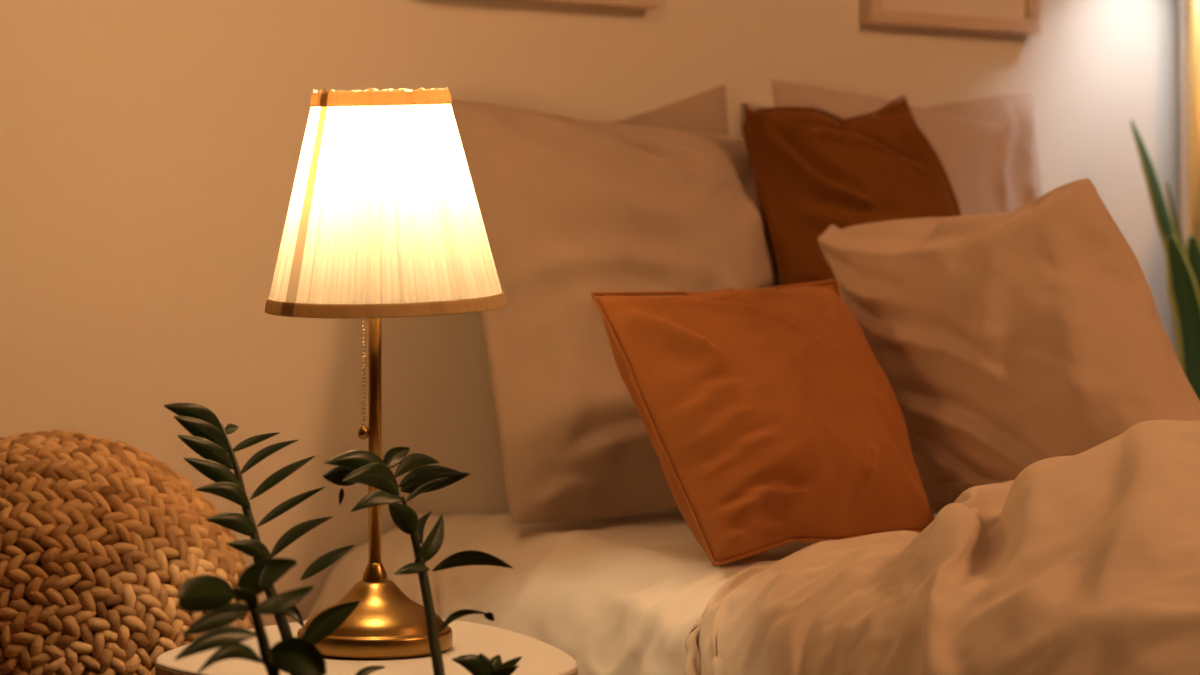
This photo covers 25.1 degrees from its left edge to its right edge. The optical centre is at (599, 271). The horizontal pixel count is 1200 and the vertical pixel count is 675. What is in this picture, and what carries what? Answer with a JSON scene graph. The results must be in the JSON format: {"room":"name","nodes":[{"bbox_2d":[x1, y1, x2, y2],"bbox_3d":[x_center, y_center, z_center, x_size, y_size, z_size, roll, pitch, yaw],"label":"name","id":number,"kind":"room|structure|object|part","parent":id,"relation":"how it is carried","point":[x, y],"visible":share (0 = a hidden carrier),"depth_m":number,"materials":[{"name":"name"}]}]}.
{"room":"bedroom","nodes":[
{"label":"bedroom","id":0,"kind":"room"},
{"bbox_2d":[0,0,1180,626],"bbox_3d":[-0.620,-0.602,3.333,5.900,2.500,0.100,0,0,-34],"label":"wall","id":1,"kind":"structure","parent":0,"point":[150,150],"depth_m":3.43,"materials":[{"name":"beige paint"}]},
{"bbox_2d":[506,0,657,9],"bbox_3d":[-0.079,-0.612,3.621,0.370,0.500,0.025,0,0,-34],"label":"picture frame","id":2,"kind":"object","parent":1,"relation":"attached to","point":[629,4],"visible":1,"depth_m":3.67,"materials":[{"name":"brown wood"}]},
{"bbox_2d":[861,0,1040,34],"bbox_3d":[0.527,-0.612,4.030,0.336,0.500,0.025,0,0,-34],"label":"picture frame","id":3,"kind":"object","parent":1,"relation":"attached to","point":[1021,17],"visible":1,"depth_m":4.03,"materials":[{"name":"brown wood"}]},
{"bbox_2d":[1180,0,1188,250],"bbox_3d":[1.146,-0.482,4.432,0.551,2.200,0.033,0,0,-34],"label":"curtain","id":4,"kind":"object","parent":1,"relation":"hanging from","point":[1184,4],"visible":0.1,"depth_m":4.27,"materials":[{"name":"beige fabric"}]},
{"bbox_3d":[0.879,0.698,1.111,5.900,0.100,5.460,0,0,-34],"label":"floor","id":5,"kind":"structure","parent":0,"visible":0},
{"bbox_2d":[0,430,253,674],"bbox_3d":[-0.618,0.412,3.030,0.469,0.470,0.379,0,0,-11],"label":"woven pouf","id":6,"kind":"object","parent":5,"relation":"on","point":[100,539],"visible":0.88,"depth_m":2.90,"materials":[{"name":"fabric"}]},
{"bbox_2d":[164,403,521,674],"bbox_3d":[-0.214,0.383,2.313,0.308,0.529,0.439,0,0,-10],"label":"potted plant","id":7,"kind":"object","parent":5,"relation":"on","point":[291,655],"visible":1,"depth_m":2.38,"materials":[{"name":"green plant"}]},
{"bbox_3d":[-0.299,0.331,2.378,0.036,0.382,0.228,0,0,-34],"label":"stem","id":8,"kind":"part","parent":7,"relation":"part of","materials":[{"name":"green plant"}]},
{"bbox_3d":[-0.253,0.391,2.172,0.033,0.266,0.105,0,0,12],"label":"stem","id":9,"kind":"part","parent":7,"relation":"part of","materials":[{"name":"green plant"}]},
{"bbox_3d":[-0.152,0.363,2.359,0.065,0.320,0.171,0,0,3],"label":"stem","id":10,"kind":"part","parent":7,"relation":"part of","materials":[{"name":"green plant"}]},
{"bbox_2d":[155,619,577,674],"bbox_3d":[-0.232,0.514,2.689,0.413,0.272,0.498,0,0,-34],"label":"bedside table","id":11,"kind":"object","parent":5,"relation":"on","point":[539,657],"visible":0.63,"depth_m":2.63,"materials":[{"name":"white paint"}]},
{"bbox_2d":[265,87,506,658],"bbox_3d":[-0.215,0.095,2.711,0.243,0.566,0.242,0,0,18],"label":"table lamp","id":12,"kind":"object","parent":11,"relation":"on","point":[384,218],"visible":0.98,"depth_m":2.63,"materials":[{"name":"white fabric"}]},
{"bbox_3d":[-0.236,0.055,2.700,0.004,0.215,0.003,0,0,0],"label":"pull chain","id":13,"kind":"part","parent":12,"relation":"part of","materials":[{"name":"gold metal"}]},
{"bbox_3d":[-0.215,-0.072,2.711,0.237,0.222,0.237,0,0,0],"label":"lamp shade","id":14,"kind":"part","parent":12,"relation":"part of","materials":[{"name":"fabric"}]},
{"bbox_2d":[1130,119,1199,399],"bbox_3d":[0.894,0.208,4.120,0.170,0.881,0.170,0,0,-4],"label":"snake plant","id":15,"kind":"object","parent":5,"relation":"on","point":[1182,266],"visible":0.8,"depth_m":4.06,"materials":[{"name":"green plant"}]},
{"bbox_2d":[1189,0,1199,244],"bbox_3d":[0.933,-0.101,4.159,0.184,1.498,0.301,0,0,-2],"label":"curtain","id":16,"kind":"object","parent":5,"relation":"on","point":[1194,5],"visible":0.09,"depth_m":4.21,"materials":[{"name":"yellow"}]},
{"bbox_3d":[0.730,0.530,2.941,1.220,0.235,2.000,0,0,-34],"label":"bed","id":17,"kind":"object","parent":5,"relation":"on","visible":0},
{"bbox_2d":[306,508,936,674],"bbox_3d":[0.708,0.443,2.919,1.351,0.289,2.047,0,0,-34],"label":"fitted sheet","id":18,"kind":"object","parent":17,"relation":"on","point":[622,594],"visible":0.17,"depth_m":3.06,"materials":[{"name":"beige fabric"}]},
{"bbox_2d":[451,99,778,523],"bbox_3d":[0.054,0.041,3.454,0.539,0.521,0.270,0,0,-34],"label":"bed pillow","id":19,"kind":"object","parent":18,"relation":"on","point":[572,209],"visible":0.69,"depth_m":3.35,"materials":[{"name":"beige fabric"}]},
{"bbox_2d":[743,96,960,293],"bbox_3d":[0.386,-0.048,3.646,0.411,0.388,0.173,0,0,-34],"label":"throw cushion","id":20,"kind":"object","parent":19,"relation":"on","point":[814,171],"visible":0.46,"depth_m":3.55,"materials":[{"name":"fabric"}]},
{"bbox_2d":[609,85,728,136],"bbox_3d":[0.049,0.017,3.662,0.434,0.555,0.059,0,0,-34],"label":"bed pillow","id":21,"kind":"object","parent":18,"relation":"on","point":[705,112],"visible":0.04,"depth_m":3.72,"materials":[{"name":"beige fabric"}]},
{"bbox_2d":[591,279,934,566],"bbox_3d":[0.206,0.160,3.072,0.435,0.303,0.240,0,0,-43],"label":"throw cushion","id":22,"kind":"object","parent":18,"relation":"on","point":[770,416],"visible":0.98,"depth_m":2.97,"materials":[{"name":"orange fabric"}]},
{"bbox_2d":[772,80,1041,215],"bbox_3d":[0.470,-0.004,3.872,0.546,0.535,0.184,0,0,-34],"label":"bed pillow","id":23,"kind":"object","parent":18,"relation":"on","point":[986,147],"visible":0.16,"depth_m":3.90,"materials":[{"name":"beige fabric"}]},
{"bbox_2d":[684,420,1199,674],"bbox_3d":[0.815,0.368,2.512,1.338,0.452,1.212,0,0,-34],"label":"duvet","id":24,"kind":"object","parent":18,"relation":"on","point":[1087,562],"visible":1,"depth_m":2.44,"materials":[{"name":"beige fabric"}]},
{"bbox_2d":[818,178,1199,514],"bbox_3d":[0.507,0.096,3.168,0.221,0.408,0.718,0,0,-37],"label":"bed pillow","id":25,"kind":"object","parent":18,"relation":"on","point":[1004,344],"visible":0.79,"depth_m":3.09,"materials":[{"name":"beige fabric"}]}
]}

